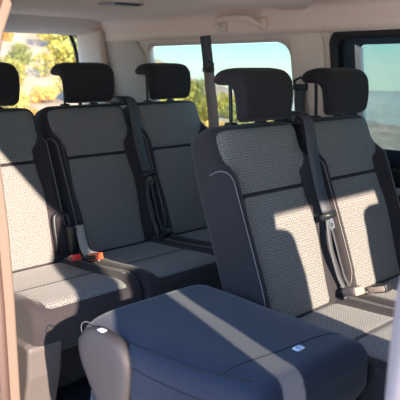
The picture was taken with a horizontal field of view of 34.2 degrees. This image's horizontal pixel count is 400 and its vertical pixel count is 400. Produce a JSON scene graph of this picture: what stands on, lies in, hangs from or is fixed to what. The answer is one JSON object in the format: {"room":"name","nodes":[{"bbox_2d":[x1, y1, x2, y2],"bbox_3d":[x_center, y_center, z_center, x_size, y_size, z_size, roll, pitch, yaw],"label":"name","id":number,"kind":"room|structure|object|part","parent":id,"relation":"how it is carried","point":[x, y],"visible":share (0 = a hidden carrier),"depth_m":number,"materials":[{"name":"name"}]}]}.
{"room":"vehicle interior","nodes":[
{"label":"vehicle interior","id":0,"kind":"room"},
{"bbox_2d":[56,378,91,399],"bbox_3d":[0.264,0.787,2.263,1.660,0.058,4.200,-11,16,-43],"label":"floor","id":1,"kind":"structure","parent":0,"point":[81,389],"depth_m":2.44,"materials":[{"name":"black"}]},
{"bbox_3d":[-0.349,0.798,2.019,0.040,0.018,1.700,-11,16,-43],"label":"rail","id":2,"kind":"object","parent":1,"relation":"on","visible":0},
{"bbox_2d":[78,285,367,399],"bbox_3d":[0.052,0.579,1.743,0.507,0.519,0.612,-11,16,-43],"label":"seat","id":3,"kind":"object","parent":2,"relation":"on","point":[195,342],"visible":1,"depth_m":1.60,"materials":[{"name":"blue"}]},
{"bbox_2d":[90,391,95,399],"bbox_3d":[0.058,0.559,1.751,0.476,0.083,0.581,-11,16,-43],"label":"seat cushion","id":4,"kind":"object","parent":3,"relation":"on","point":[92,395],"depth_m":1.77,"materials":[{"name":"grey fabric"}]},
{"bbox_3d":[0.547,0.627,2.859,0.040,0.018,1.700,-11,16,-43],"label":"rail","id":5,"kind":"object","parent":1,"relation":"on","visible":0},
{"bbox_2d":[122,63,211,245],"bbox_3d":[0.030,-0.042,3.040,0.459,1.175,0.811,-11,16,-43],"label":"seat","id":6,"kind":"object","parent":5,"relation":"on","point":[169,127],"visible":0.45,"depth_m":3.09,"materials":[{"name":"fabric"}]},
{"bbox_3d":[-0.256,-0.532,3.136,0.012,0.152,0.018,-11,16,-43],"label":"headrest post","id":7,"kind":"part","parent":6,"relation":"part of","materials":[{"name":"black plastic"}]},
{"bbox_3d":[-0.141,-0.367,3.157,0.409,0.199,0.082,-11,16,-43],"label":"panel","id":8,"kind":"part","parent":6,"relation":"part of","materials":[{"name":"fabric"}]},
{"bbox_3d":[-0.065,-0.058,3.138,0.326,0.387,0.139,-11,16,-43],"label":"panel","id":9,"kind":"part","parent":6,"relation":"part of","materials":[{"name":"fabric"}]},
{"bbox_2d":[168,228,211,245],"bbox_3d":[0.135,0.231,2.983,0.452,0.197,0.505,-11,16,-43],"label":"seat cushion","id":10,"kind":"object","parent":6,"relation":"on","point":[200,236],"depth_m":2.97,"materials":[{"name":"fabric"}]},
{"bbox_3d":[0.066,0.155,3.042,0.330,0.016,0.235,-11,16,-43],"label":"panel","id":11,"kind":"part","parent":6,"relation":"part of","materials":[{"name":"fabric"}]},
{"bbox_2d":[291,68,399,307],"bbox_3d":[0.719,0.123,2.339,0.459,1.175,0.811,-11,16,-43],"label":"seat","id":12,"kind":"object","parent":5,"relation":"on","point":[356,171],"visible":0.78,"depth_m":2.41,"materials":[{"name":"fabric"}]},
{"bbox_3d":[0.434,-0.367,2.434,0.012,0.152,0.018,-11,16,-43],"label":"headrest post","id":13,"kind":"part","parent":12,"relation":"part of","materials":[{"name":"black plastic"}]},
{"bbox_3d":[0.548,-0.202,2.455,0.409,0.199,0.082,-11,16,-43],"label":"panel","id":14,"kind":"part","parent":12,"relation":"part of","materials":[{"name":"fabric"}]},
{"bbox_3d":[0.624,0.108,2.437,0.326,0.387,0.139,-11,16,-43],"label":"panel","id":15,"kind":"part","parent":12,"relation":"part of","materials":[{"name":"fabric"}]},
{"bbox_2d":[352,275,399,307],"bbox_3d":[0.825,0.397,2.282,0.452,0.197,0.505,-11,16,-43],"label":"seat cushion","id":16,"kind":"object","parent":12,"relation":"on","point":[388,298],"depth_m":2.33,"materials":[{"name":"fabric"}]},
{"bbox_2d":[364,282,391,293],"bbox_3d":[0.587,0.297,2.221,0.131,0.052,0.044,10,15,39],"label":"belt buckle","id":17,"kind":"object","parent":12,"relation":"on","point":[385,287],"visible":0.88,"depth_m":2.19,"materials":[{"name":"brown"}]},
{"bbox_3d":[0.756,0.321,2.340,0.330,0.016,0.235,-11,16,-43],"label":"panel","id":18,"kind":"part","parent":12,"relation":"part of","materials":[{"name":"fabric"}]},
{"bbox_3d":[0.214,0.691,2.547,0.040,0.018,1.700,-11,16,-43],"label":"rail","id":19,"kind":"object","parent":1,"relation":"on","visible":0},
{"bbox_2d":[34,62,222,299],"bbox_3d":[-0.304,0.022,2.727,0.459,1.175,0.811,-11,16,-43],"label":"seat","id":20,"kind":"object","parent":19,"relation":"on","point":[101,185],"visible":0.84,"depth_m":2.77,"materials":[{"name":"fabric"}]},
{"bbox_3d":[-0.475,-0.303,2.844,0.409,0.199,0.082,-11,16,-43],"label":"panel","id":21,"kind":"part","parent":20,"relation":"part of","materials":[{"name":"fabric"}]},
{"bbox_2d":[75,225,99,260],"bbox_3d":[-0.445,0.170,2.579,0.139,0.129,0.040,11,16,42],"label":"strap","id":22,"kind":"object","parent":20,"relation":"on","point":[80,232],"visible":0.81,"depth_m":2.60,"materials":[{"name":"grey fabric"}]},
{"bbox_3d":[-0.465,-0.080,2.878,0.455,0.669,0.344,-11,16,-43],"label":"backrest","id":23,"kind":"part","parent":20,"relation":"part of","materials":[{"name":"fabric"}]},
{"bbox_3d":[-0.399,0.006,2.825,0.326,0.387,0.139,-11,16,-43],"label":"panel","id":24,"kind":"part","parent":20,"relation":"part of","materials":[{"name":"fabric"}]},
{"bbox_2d":[110,96,163,237],"bbox_3d":[-0.289,-0.162,3.001,0.077,0.621,0.363,-9,15,-38],"label":"belt","id":25,"kind":"object","parent":20,"relation":"attached to","point":[147,173],"visible":0.94,"depth_m":2.94,"materials":[{"name":"black fabric"}]},
{"bbox_3d":[-0.268,0.219,2.729,0.330,0.016,0.235,-11,16,-43],"label":"panel","id":26,"kind":"part","parent":20,"relation":"part of","materials":[{"name":"fabric"}]},
{"bbox_2d":[80,236,222,299],"bbox_3d":[-0.199,0.295,2.671,0.452,0.197,0.505,-11,16,-43],"label":"seat cushion","id":27,"kind":"object","parent":20,"relation":"on","point":[166,265],"depth_m":2.57,"materials":[{"name":"fabric"}]},
{"bbox_2d":[158,228,172,239],"bbox_3d":[-0.166,0.165,2.904,0.040,0.090,0.097,-11,16,-43],"label":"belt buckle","id":28,"kind":"object","parent":20,"relation":"on","point":[166,233],"visible":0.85,"depth_m":2.87,"materials":[{"name":"black plastic"}]},
{"bbox_3d":[-0.107,0.246,2.563,0.330,0.027,0.212,-11,16,-43],"label":"panel","id":29,"kind":"part","parent":20,"relation":"part of","materials":[{"name":"fabric"}]},
{"bbox_2d":[191,68,394,399],"bbox_3d":[0.385,0.187,2.026,0.459,1.175,0.811,-11,16,-43],"label":"seat","id":30,"kind":"object","parent":19,"relation":"on","point":[262,210],"visible":0.81,"depth_m":2.06,"materials":[{"name":"fabric"}]},
{"bbox_3d":[0.100,-0.303,2.121,0.012,0.152,0.018,-11,16,-43],"label":"headrest post","id":31,"kind":"part","parent":30,"relation":"part of","materials":[{"name":"black plastic"}]},
{"bbox_3d":[0.214,-0.138,2.142,0.409,0.199,0.082,-11,16,-43],"label":"panel","id":32,"kind":"part","parent":30,"relation":"part of","materials":[{"name":"fabric"}]},
{"bbox_3d":[0.224,0.085,2.177,0.455,0.669,0.344,-11,16,-43],"label":"backrest","id":33,"kind":"part","parent":30,"relation":"part of","materials":[{"name":"fabric"}]},
{"bbox_3d":[0.291,0.171,2.124,0.326,0.387,0.139,-11,16,-43],"label":"panel","id":34,"kind":"part","parent":30,"relation":"part of","materials":[{"name":"fabric"}]},
{"bbox_2d":[274,111,350,299],"bbox_3d":[0.390,0.005,2.293,0.092,0.621,0.364,-8,14,-34],"label":"belt","id":35,"kind":"object","parent":30,"relation":"attached to","point":[299,117],"visible":0.91,"depth_m":2.23,"materials":[{"name":"grey fabric"}]},
{"bbox_3d":[0.444,0.080,2.208,0.031,0.040,0.013,-7,14,-31],"label":"tongue blade","id":36,"kind":"part","parent":35,"relation":"part of","materials":[{"name":"silver metal"}]},
{"bbox_2d":[298,295,394,399],"bbox_3d":[0.491,0.460,1.969,0.452,0.197,0.505,-11,16,-43],"label":"seat cushion","id":37,"kind":"object","parent":30,"relation":"on","point":[369,323],"depth_m":2.01,"materials":[{"name":"fabric"}]},
{"bbox_3d":[0.422,0.385,2.027,0.330,0.016,0.235,-11,16,-43],"label":"panel","id":38,"kind":"part","parent":30,"relation":"part of","materials":[{"name":"fabric"}]},
{"bbox_2d":[338,285,364,295],"bbox_3d":[0.501,0.301,2.203,0.045,0.052,0.132,-5,13,-25],"label":"belt buckle","id":39,"kind":"object","parent":30,"relation":"on","point":[352,290],"visible":0.94,"depth_m":2.15,"materials":[{"name":"brown"}]},
{"bbox_3d":[0.582,0.412,1.862,0.330,0.027,0.212,-11,16,-43],"label":"panel","id":40,"kind":"part","parent":30,"relation":"part of","materials":[{"name":"fabric"}]},
{"bbox_3d":[-0.118,0.754,2.235,0.040,0.018,1.700,-11,16,-43],"label":"rail","id":41,"kind":"object","parent":1,"relation":"on","visible":0},
{"bbox_2d":[0,62,142,399],"bbox_3d":[-0.638,0.091,2.413,0.481,1.186,0.807,-11,16,-43],"label":"seat","id":42,"kind":"object","parent":41,"relation":"on","point":[54,294],"depth_m":2.42,"materials":[{"name":"fabric"}]},
{"bbox_3d":[-0.807,-0.240,2.532,0.409,0.199,0.082,-11,16,-43],"label":"panel","id":43,"kind":"part","parent":42,"relation":"part of","materials":[{"name":"fabric"}]},
{"bbox_3d":[-0.731,0.070,2.514,0.326,0.387,0.139,-11,16,-43],"label":"panel","id":44,"kind":"part","parent":42,"relation":"part of","materials":[{"name":"fabric"}]},
{"bbox_3d":[-0.798,-0.017,2.567,0.455,0.669,0.344,-11,16,-43],"label":"backrest","id":45,"kind":"part","parent":42,"relation":"part of","materials":[{"name":"fabric"}]},
{"bbox_3d":[-0.600,0.283,2.417,0.330,0.016,0.235,-11,16,-43],"label":"panel","id":46,"kind":"part","parent":42,"relation":"part of","materials":[{"name":"fabric"}]},
{"bbox_3d":[-0.541,0.137,2.610,0.085,0.175,0.089,-11,16,-43],"label":"seat bracket","id":47,"kind":"part","parent":42,"relation":"part of","materials":[{"name":"black plastic"}]},
{"bbox_3d":[-0.529,0.160,2.623,0.026,0.120,0.085,-11,16,-43],"label":"plate","id":48,"kind":"part","parent":42,"relation":"part of","materials":[{"name":"black plastic"}]},
{"bbox_3d":[-0.440,0.310,2.252,0.330,0.027,0.212,-11,16,-43],"label":"panel","id":49,"kind":"part","parent":42,"relation":"part of","materials":[{"name":"fabric"}]},
{"bbox_3d":[-0.581,0.548,2.451,0.400,0.253,0.386,-11,16,-43],"label":"seat","id":50,"kind":"part","parent":42,"relation":"part of","materials":[{"name":"grey plastic"}]},
{"bbox_2d":[65,253,81,260],"bbox_3d":[-0.489,0.217,2.494,0.036,0.043,0.108,-7,13,-31],"label":"belt buckle","id":51,"kind":"object","parent":42,"relation":"attached to","point":[75,257],"visible":1,"depth_m":2.45,"materials":[{"name":"red plastic"}]},
{"bbox_2d":[12,256,142,349],"bbox_3d":[-0.531,0.358,2.359,0.452,0.197,0.505,-11,16,-43],"label":"seat cushion","id":52,"kind":"object","parent":42,"relation":"on","point":[53,295],"depth_m":2.21,"materials":[{"name":"fabric"}]},
{"bbox_2d":[81,252,102,260],"bbox_3d":[-0.430,0.214,2.515,0.121,0.037,0.040,8,14,34],"label":"belt buckle","id":53,"kind":"object","parent":42,"relation":"on","point":[94,256],"visible":0.94,"depth_m":2.48,"materials":[{"name":"red plastic"}]},
{"bbox_2d":[10,0,399,41],"bbox_3d":[0.193,-0.652,2.077,1.406,0.160,3.950,-11,16,-43],"label":"ceiling","id":54,"kind":"structure","parent":0,"point":[156,19],"depth_m":2.97,"materials":[{"name":"beige fabric"}]},
{"bbox_2d":[98,1,143,6],"bbox_3d":[-0.345,-0.860,2.843,0.199,0.021,0.149,-11,16,-43],"label":"recessed light","id":55,"kind":"object","parent":54,"relation":"in","point":[112,3],"visible":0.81,"depth_m":2.81,"materials":[{"name":"grey plastic"}]},
{"bbox_2d":[200,35,218,127],"bbox_3d":[0.051,-0.556,3.223,0.058,0.509,0.124,-11,16,-43],"label":"belt","id":56,"kind":"object","parent":54,"relation":"hanging from","point":[208,68],"visible":0.91,"depth_m":3.23,"materials":[{"name":"grey fabric"}]},
{"bbox_2d":[212,15,268,31],"bbox_3d":[0.171,-0.813,2.982,0.108,0.066,0.300,-11,16,-43],"label":"handle","id":57,"kind":"object","parent":54,"relation":"attached to","point":[220,23],"visible":1,"depth_m":2.92,"materials":[{"name":"beige plastic"}]},
{"bbox_2d":[200,0,310,9],"bbox_3d":[0.186,-0.677,2.099,0.950,0.046,0.497,-11,16,-43],"label":"trim","id":58,"kind":"structure","parent":54,"relation":"attached to","point":[275,4],"depth_m":2.30,"materials":[{"name":"beige plastic"}]},
{"bbox_2d":[138,32,333,115],"bbox_3d":[0.822,-0.017,2.644,0.145,1.403,4.201,-11,16,-43],"label":"wall","id":59,"kind":"structure","parent":0,"point":[147,47],"depth_m":3.10,"materials":[{"name":"grey plastic"}]},
{"bbox_2d":[4,13,100,34],"bbox_3d":[-1.102,-0.930,3.392,1.390,0.097,0.216,-11,16,-43],"label":"trim","id":60,"kind":"structure","parent":59,"relation":"attached to","point":[16,23],"depth_m":3.58,"materials":[{"name":"grey plastic"}]},
{"bbox_2d":[77,29,109,104],"bbox_3d":[-0.597,-0.666,3.955,0.227,0.710,0.195,-11,16,-43],"label":"trim","id":61,"kind":"structure","parent":59,"relation":"attached to","point":[91,45],"depth_m":3.82,"materials":[{"name":"grey plastic"}]},
{"bbox_2d":[105,40,150,107],"bbox_3d":[-0.464,-0.643,3.859,0.120,0.585,0.500,-11,16,-43],"label":"trim","id":62,"kind":"structure","parent":59,"relation":"attached to","point":[123,57],"depth_m":3.74,"materials":[{"name":"grey plastic"}]},
{"bbox_2d":[293,76,307,111],"bbox_3d":[0.445,-0.377,2.877,0.059,0.337,0.121,0,12,-2],"label":"belt","id":63,"kind":"object","parent":59,"relation":"hanging from","point":[300,89],"visible":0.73,"depth_m":2.88,"materials":[{"name":"grey fabric"}]},
{"bbox_2d":[291,33,329,116],"bbox_3d":[0.490,-0.445,2.884,0.118,0.585,0.182,-11,16,-43],"label":"trim","id":64,"kind":"structure","parent":59,"relation":"attached to","point":[308,49],"depth_m":2.83,"materials":[{"name":"grey plastic"}]},
{"bbox_2d":[355,45,365,119],"bbox_3d":[0.677,-0.432,2.735,0.092,0.430,0.026,-11,16,-43],"label":"trim","id":65,"kind":"structure","parent":59,"relation":"attached to","point":[359,64],"depth_m":2.68,"materials":[{"name":"white plastic"}]},
{"bbox_2d":[329,29,399,197],"bbox_3d":[1.046,-0.294,2.345,0.150,0.696,1.348,-11,16,-43],"label":"door","id":66,"kind":"structure","parent":59,"relation":"in","point":[337,39],"depth_m":2.67,"materials":[{"name":"black plastic"}]},
{"bbox_3d":[0.813,-0.030,2.628,0.067,0.066,0.165,-11,16,-43],"label":"door handle","id":67,"kind":"part","parent":66,"relation":"part of","materials":[{"name":"grey plastic"}]},
{"bbox_2d":[343,37,399,159],"bbox_3d":[1.059,-0.348,2.359,0.101,0.527,1.285,-11,16,-43],"label":"door frame","id":68,"kind":"structure","parent":59,"relation":"attached to","point":[349,44],"depth_m":2.71,"materials":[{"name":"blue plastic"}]},
{"bbox_2d":[362,44,399,149],"bbox_3d":[1.096,-0.350,2.328,0.076,0.430,1.190,-11,16,-43],"label":"window","id":69,"kind":"structure","parent":59,"relation":"in","point":[381,61],"depth_m":2.67,"materials":[{"name":"clear glass"}]},
{"bbox_2d":[390,168,399,202],"bbox_3d":[1.067,0.291,2.479,0.026,0.745,1.340,-11,16,-43],"label":"trim","id":70,"kind":"structure","parent":59,"relation":"attached to","point":[395,172],"depth_m":2.66,"materials":[{"name":"black plastic"}]},
{"bbox_3d":[-1.180,-0.258,3.605,1.600,1.490,0.030,-11,16,-43],"label":"wall","id":71,"kind":"structure","parent":0,"visible":0},
{"bbox_2d":[68,35,81,104],"bbox_3d":[-0.757,-0.738,3.949,0.082,0.535,0.024,-11,16,-43],"label":"trim","id":72,"kind":"structure","parent":71,"relation":"attached to","point":[71,38],"depth_m":3.91,"materials":[{"name":"black plastic"}]},
{"bbox_3d":[-1.171,0.015,2.470,0.140,1.409,1.702,-11,16,-43],"label":"wall","id":73,"kind":"structure","parent":0,"visible":0},
{"bbox_2d":[0,0,20,399],"bbox_3d":[-0.590,0.119,1.832,0.226,1.460,0.155,-11,16,-43],"label":"trim","id":74,"kind":"structure","parent":73,"relation":"attached to","point":[5,253],"depth_m":1.80,"materials":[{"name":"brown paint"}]},
{"bbox_3d":[0.780,0.415,0.508,0.140,1.409,1.111,-11,16,-43],"label":"wall","id":75,"kind":"structure","parent":0,"visible":0},
{"bbox_2d":[385,281,399,399],"bbox_3d":[0.347,0.295,0.940,0.313,1.470,0.215,-11,16,-43],"label":"trim","id":76,"kind":"structure","parent":75,"relation":"attached to","point":[393,374],"depth_m":0.82,"materials":[{"name":"white plastic"}]},
{"label":"outside","id":77,"kind":"structure","parent":0,"visible":0},
{"bbox_2d":[0,33,290,126],"bbox_3d":[0.341,-1.856,1.658,60.000,9.412,60.000,-11,16,-43],"label":"ground","id":78,"kind":"structure","parent":77,"point":[34,43],"depth_m":13.23,"materials":[{"name":"beige soil"}]},
{"bbox_2d":[2,32,14,41],"bbox_3d":[-4.421,-3.670,14.417,0.614,0.491,0.618,-3,12,-14],"label":"bush","id":79,"kind":"object","parent":78,"relation":"on","point":[5,35],"visible":0.5,"depth_m":14.44,"materials":[{"name":"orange plant"}]},
{"bbox_2d":[0,54,27,85],"bbox_3d":[-3.360,-2.171,11.260,0.740,0.698,0.883,-4,12,-19],"label":"bush","id":80,"kind":"object","parent":78,"relation":"on","point":[20,68],"visible":0.31,"depth_m":11.21,"materials":[{"name":"yellow green leaves"},{"name":"brown bark"}]},
{"bbox_2d":[2,89,29,107],"bbox_3d":[-2.812,-1.460,9.672,0.587,0.411,0.469,5,13,24],"label":"bush","id":81,"kind":"object","parent":78,"relation":"on","point":[23,94],"visible":0.3,"depth_m":9.63,"materials":[{"name":"yellow plant"}]},
{"bbox_2d":[6,41,33,64],"bbox_3d":[-3.673,-2.938,13.125,0.620,0.536,0.499,4,12,17],"label":"bush","id":82,"kind":"object","parent":78,"relation":"on","point":[21,53],"visible":0.91,"depth_m":13.05,"materials":[{"name":"green plant"}]},
{"bbox_2d":[21,106,38,114],"bbox_3d":[-2.482,-1.141,9.239,0.458,0.388,0.468,4,12,20],"label":"bush","id":83,"kind":"object","parent":78,"relation":"on","point":[34,110],"visible":0.09,"depth_m":9.24,"materials":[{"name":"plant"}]},
{"bbox_2d":[28,85,59,102],"bbox_3d":[-2.430,-1.608,10.097,0.461,0.368,0.464,0,12,1],"label":"bush","id":84,"kind":"object","parent":78,"relation":"on","point":[48,93],"visible":0.98,"depth_m":10.02,"materials":[{"name":"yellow plant"}]},
{"bbox_2d":[30,41,77,75],"bbox_3d":[-2.593,-2.548,11.896,1.040,0.728,0.831,-4,12,-20],"label":"bush","id":85,"kind":"object","parent":78,"relation":"on","point":[60,55],"visible":0.73,"depth_m":11.74,"materials":[{"name":"yellow green leaves"},{"name":"brown bark"}]},
{"bbox_2d":[35,34,74,47],"bbox_3d":[-3.054,-3.621,14.239,1.124,0.888,0.942,1,12,5],"label":"bush","id":86,"kind":"object","parent":78,"relation":"on","point":[49,37],"visible":0.18,"depth_m":14.02,"materials":[{"name":"yellow plant"}]},
{"bbox_2d":[53,76,62,93],"bbox_3d":[-2.048,-1.843,10.607,0.817,0.634,0.664,-9,15,-38],"label":"bush","id":87,"kind":"object","parent":78,"relation":"on","point":[59,78],"visible":0.05,"depth_m":10.37,"materials":[{"name":"yellow plant"}]},
{"bbox_2d":[63,38,77,56],"bbox_3d":[-2.441,-2.994,13.289,0.738,0.733,0.983,-2,12,-8],"label":"bush","id":88,"kind":"object","parent":78,"relation":"on","point":[75,39],"visible":0.02,"depth_m":13.32,"materials":[{"name":"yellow plant"}]},
{"bbox_2d":[182,84,196,100],"bbox_3d":[-0.835,-3.131,18.851,1.196,1.142,1.471,-4,12,-19],"label":"bush","id":89,"kind":"object","parent":78,"relation":"on","point":[194,87],"visible":0.04,"depth_m":18.49,"materials":[{"name":"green plant"}]},
{"bbox_2d":[186,77,205,103],"bbox_3d":[-0.391,-3.390,20.867,1.114,1.100,1.470,-9,15,-38],"label":"bush","id":90,"kind":"object","parent":78,"relation":"on","point":[197,93],"visible":0.34,"depth_m":20.54,"materials":[{"name":"green plant"}]},
{"bbox_2d":[192,98,208,123],"bbox_3d":[0.047,-1.762,13.941,0.717,0.837,1.103,-6,13,-29],"label":"bush","id":91,"kind":"object","parent":78,"relation":"on","point":[203,114],"visible":0.37,"depth_m":13.76,"materials":[{"name":"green plant"}]},
{"bbox_2d":[194,93,206,105],"bbox_3d":[0.226,-3.285,22.372,1.139,0.898,1.425,8,14,33],"label":"bush","id":92,"kind":"object","parent":78,"relation":"on","point":[203,98],"visible":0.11,"depth_m":22.02,"materials":[{"name":"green plant"}]},
{"bbox_2d":[202,121,225,127],"bbox_3d":[0.300,-1.175,11.994,0.768,0.614,0.773,-3,12,-17],"label":"bush","id":93,"kind":"object","parent":78,"relation":"on","point":[206,122],"visible":0.05,"depth_m":11.92,"materials":[{"name":"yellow plant"}]},
{"bbox_2d":[200,92,234,115],"bbox_3d":[0.825,-2.813,19.785,1.212,0.913,1.444,-10,15,-41],"label":"bush","id":94,"kind":"object","parent":78,"relation":"on","point":[220,104],"visible":0.27,"depth_m":19.75,"materials":[{"name":"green plant"}]},
{"bbox_2d":[219,102,251,123],"bbox_3d":[0.924,-2.294,17.823,0.998,0.858,1.243,-3,12,-15],"label":"bush","id":95,"kind":"object","parent":78,"relation":"on","point":[224,112],"visible":0.32,"depth_m":17.54,"materials":[{"name":"green plant"}]}
]}

